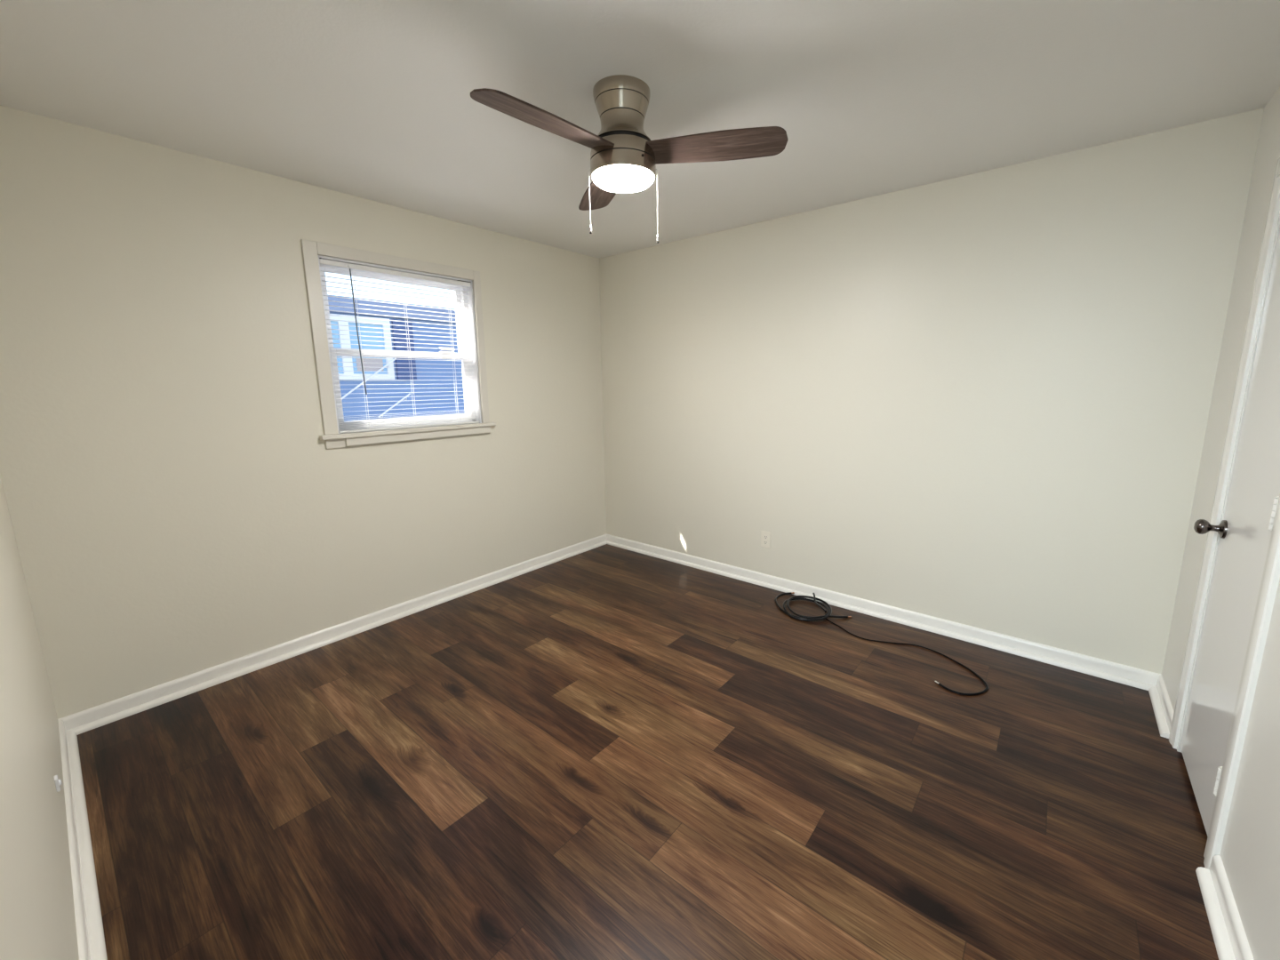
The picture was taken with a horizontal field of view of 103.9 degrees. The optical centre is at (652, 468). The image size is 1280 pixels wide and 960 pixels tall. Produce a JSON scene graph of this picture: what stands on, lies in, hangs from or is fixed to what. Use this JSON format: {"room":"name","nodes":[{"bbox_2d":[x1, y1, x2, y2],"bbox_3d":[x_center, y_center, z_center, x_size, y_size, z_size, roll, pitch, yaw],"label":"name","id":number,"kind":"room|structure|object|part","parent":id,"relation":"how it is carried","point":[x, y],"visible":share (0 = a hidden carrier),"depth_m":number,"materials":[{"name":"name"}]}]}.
{"room":"empty bedroom","nodes":[
{"label":"empty bedroom","id":0,"kind":"room"},
{"bbox_2d":[0,474,79,959],"bbox_3d":[-1.168,0.119,0.759,3.695,2.490,0.120,7,13,39],"label":"wall","id":1,"kind":"structure","parent":0,"point":[37,916],"depth_m":1.09,"materials":[{"name":"beige paint"}]},
{"bbox_2d":[54,775,61,791],"bbox_3d":[-1.779,0.941,1.500,0.026,0.042,0.012,7,13,39],"label":"bumper cover","id":2,"kind":"object","parent":1,"relation":"attached to","point":[58,782],"visible":1,"depth_m":1.49,"materials":[{"name":"white plastic"}]},
{"bbox_2d":[57,719,107,959],"bbox_3d":[-1.431,1.204,1.278,2.620,0.079,0.039,7,13,39],"label":"baseboard","id":3,"kind":"structure","parent":1,"relation":"attached to","point":[90,932],"depth_m":1.50,"materials":[{"name":"white wood"}]},
{"bbox_2d":[0,104,606,719],"bbox_3d":[-1.496,-0.293,3.153,0.120,2.490,3.473,7,13,39],"label":"wall","id":4,"kind":"structure","parent":0,"point":[178,505],"depth_m":2.37,"materials":[{"name":"beige paint"}]},
{"bbox_2d":[59,534,606,735],"bbox_3d":[-1.424,0.853,3.301,0.039,0.079,3.233,7,13,39],"label":"baseboard","id":5,"kind":"structure","parent":4,"relation":"attached to","point":[84,721],"depth_m":2.67,"materials":[{"name":"white wood"}]},
{"bbox_2d":[300,239,495,448],"bbox_3d":[-1.491,-0.712,3.051,0.160,1.075,1.071,7,13,39],"label":"window","id":6,"kind":"structure","parent":4,"relation":"in","point":[329,386],"depth_m":2.95,"materials":[{"name":"beige paint"}]},
{"bbox_3d":[-1.546,-0.920,3.054,0.028,0.480,0.823,7,13,39],"label":"sash","id":7,"kind":"part","parent":6,"relation":"part of","materials":[{"name":"white plastic"}]},
{"bbox_2d":[319,257,479,432],"bbox_3d":[-1.470,-0.712,3.039,0.049,0.923,0.873,7,13,39],"label":"window blind","id":8,"kind":"object","parent":6,"relation":"attached to","point":[325,262],"visible":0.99,"depth_m":2.98,"materials":[{"name":"white plastic"}]},
{"bbox_3d":[-1.648,-0.667,2.841,0.028,0.885,0.014,7,13,39],"label":"ladder cord","id":9,"kind":"part","parent":8,"relation":"part of","materials":[{"name":"white fabric"}]},
{"bbox_3d":[-1.474,-0.705,3.050,0.028,0.885,0.014,7,13,39],"label":"ladder cord","id":10,"kind":"part","parent":8,"relation":"part of","materials":[{"name":"white fabric"}]},
{"bbox_3d":[-1.474,-0.264,3.123,0.024,0.012,0.864,7,13,39],"label":"rail","id":11,"kind":"part","parent":8,"relation":"part of","materials":[{"name":"white plastic"}]},
{"bbox_3d":[-1.295,-0.744,3.268,0.028,0.885,0.014,7,13,39],"label":"ladder cord","id":12,"kind":"part","parent":8,"relation":"part of","materials":[{"name":"white fabric"}]},
{"bbox_3d":[-1.518,-0.502,3.107,0.028,0.438,0.823,7,13,39],"label":"sash","id":13,"kind":"part","parent":6,"relation":"part of","materials":[{"name":"white plastic"}]},
{"bbox_3d":[-1.461,-0.242,3.112,0.095,0.026,1.071,7,13,39],"label":"sill","id":14,"kind":"part","parent":6,"relation":"part of","materials":[{"name":"beige paint"}]},
{"bbox_2d":[0,0,1279,258],"bbox_3d":[-0.525,-1.240,1.099,3.995,0.060,5.120,7,13,39],"label":"ceiling","id":15,"kind":"structure","parent":0,"point":[371,100],"depth_m":1.72,"materials":[{"name":"white paint"}]},
{"bbox_2d":[470,74,788,243],"bbox_3d":[-0.167,-1.065,1.716,1.020,0.503,0.923,7,13,39],"label":"ceiling fan","id":16,"kind":"object","parent":15,"relation":"hanging from","point":[624,159],"visible":1,"depth_m":1.71,"materials":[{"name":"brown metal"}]},
{"bbox_3d":[-0.326,-1.080,1.560,0.149,0.012,0.490,23,23,38],"label":"fan blade","id":17,"kind":"part","parent":16,"relation":"part of","materials":[{"name":"brown wood"}]},
{"bbox_3d":[-0.210,-1.177,2.112,0.149,0.012,0.490,-16,14,-15],"label":"fan blade","id":18,"kind":"part","parent":16,"relation":"part of","materials":[{"name":"brown wood"}]},
{"bbox_2d":[592,164,654,192],"bbox_3d":[-0.106,-1.045,1.817,0.224,0.038,0.224,7,13,39],"label":"diffuser","id":19,"kind":"object","parent":16,"relation":"attached to","point":[612,178],"depth_m":1.76,"materials":[{"name":"white glass"}]},
{"bbox_3d":[0.012,-0.972,1.829,0.015,0.229,0.003,-1,10,-2],"label":"pull chain","id":20,"kind":"part","parent":16,"relation":"part of","materials":[{"name":"grey metal"}]},
{"bbox_3d":[0.217,-1.115,1.736,0.490,0.012,0.149,2,-2,12],"label":"fan blade","id":21,"kind":"part","parent":16,"relation":"part of","materials":[{"name":"brown wood"}]},
{"bbox_2d":[76,544,1218,959],"bbox_3d":[-0.399,1.184,1.568,3.895,0.001,4.716,7,13,39],"label":"floor","id":22,"kind":"structure","parent":0,"point":[604,752],"depth_m":1.76,"materials":[{"name":"wood"}]},
{"bbox_2d":[774,592,851,621],"bbox_3d":[0.963,0.866,3.172,0.314,0.057,0.473,-7,12,-31],"label":"coiled cable","id":23,"kind":"object","parent":22,"relation":"on","point":[798,617],"visible":1,"depth_m":3.12,"materials":[{"name":"black plastic"}]},
{"bbox_2d":[825,618,988,695],"bbox_3d":[1.348,0.965,2.709,0.269,0.011,0.888,-5,11,-24],"label":"loose cable","id":24,"kind":"object","parent":22,"relation":"on","point":[956,661],"visible":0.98,"depth_m":2.51,"materials":[{"name":"rubber"},{"name":"metal"}]},
{"bbox_2d":[599,107,1263,674],"bbox_3d":[1.041,-0.332,3.244,3.695,2.490,0.120,7,13,39],"label":"wall","id":25,"kind":"structure","parent":0,"point":[982,400],"depth_m":2.67,"materials":[{"name":"beige paint"}]},
{"bbox_2d":[760,530,770,548],"bbox_3d":[0.796,0.498,3.515,0.072,0.116,0.010,7,13,39],"label":"wall outlet","id":26,"kind":"object","parent":25,"relation":"attached to","point":[765,537],"visible":1,"depth_m":3.51,"materials":[{"name":"beige plastic"}]},
{"bbox_2d":[606,534,1160,690],"bbox_3d":[0.955,0.811,3.418,3.575,0.079,0.039,7,13,39],"label":"baseboard","id":27,"kind":"structure","parent":25,"relation":"attached to","point":[1136,677],"depth_m":2.91,"materials":[{"name":"white wood"}]},
{"bbox_2d":[1161,86,1279,959],"bbox_3d":[1.332,0.088,0.805,0.120,2.490,3.353,7,13,39],"label":"wall","id":28,"kind":"structure","parent":0,"point":[1250,852],"depth_m":1.39,"materials":[{"name":"white paint"}]},
{"bbox_2d":[1148,674,1254,959],"bbox_3d":[1.318,1.210,1.098,0.039,0.079,3.233,7,13,39],"label":"baseboard","id":29,"kind":"structure","parent":28,"relation":"attached to","point":[1228,931],"depth_m":1.35,"materials":[{"name":"white wood"}]},
{"bbox_2d":[1168,157,1279,869],"bbox_3d":[1.843,0.085,1.551,0.016,2.132,0.720,7,13,39],"label":"trim","id":30,"kind":"structure","parent":28,"relation":"attached to","point":[1271,572],"depth_m":1.63,"materials":[{"name":"white wood"}]},
{"bbox_2d":[1179,226,1279,836],"bbox_3d":[1.841,0.109,1.565,0.109,2.032,0.551,7,13,39],"label":"door","id":31,"kind":"structure","parent":28,"relation":"in","point":[1244,531],"depth_m":1.60,"materials":[{"name":"white wood"}]},
{"bbox_3d":[1.974,0.208,1.775,0.074,0.066,0.066,7,13,39],"label":"knob","id":32,"kind":"part","parent":31,"relation":"part of","materials":[{"name":"grey metal"}]},
{"label":"outside","id":33,"kind":"structure","parent":0,"visible":0},
{"bbox_3d":[-16.006,-0.970,17.145,39.800,0.100,60.000,7,13,39],"label":"ground","id":34,"kind":"structure","parent":33,"visible":0},
{"bbox_2d":[327,294,464,421],"bbox_3d":[-5.759,-1.479,9.890,6.432,3.200,16.600,7,13,39],"label":"house","id":35,"kind":"structure","parent":34,"relation":"on","point":[350,386],"depth_m":7.35,"materials":[{"name":"blue"}]},
{"bbox_3d":[-3.995,-1.230,6.984,0.024,0.649,0.894,7,13,39],"label":"handrail","id":36,"kind":"part","parent":35,"relation":"part of","materials":[{"name":"white"}]},
{"bbox_2d":[356,358,383,370],"bbox_3d":[-4.000,-1.477,7.094,0.003,0.180,0.350,7,13,39],"label":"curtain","id":37,"kind":"object","parent":35,"relation":"hanging from","point":[367,366],"depth_m":7.09,"materials":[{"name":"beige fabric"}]},
{"bbox_3d":[-3.765,-0.930,7.319,0.024,0.340,0.493,7,13,39],"label":"handrail","id":38,"kind":"part","parent":35,"relation":"part of","materials":[{"name":"white"}]},
{"bbox_2d":[391,319,416,379],"bbox_3d":[-3.686,-1.764,7.443,0.040,0.860,0.280,7,13,39],"label":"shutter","id":39,"kind":"object","parent":35,"relation":"hanging from","point":[399,363],"depth_m":7.42,"materials":[{"name":"blue"}]}
]}

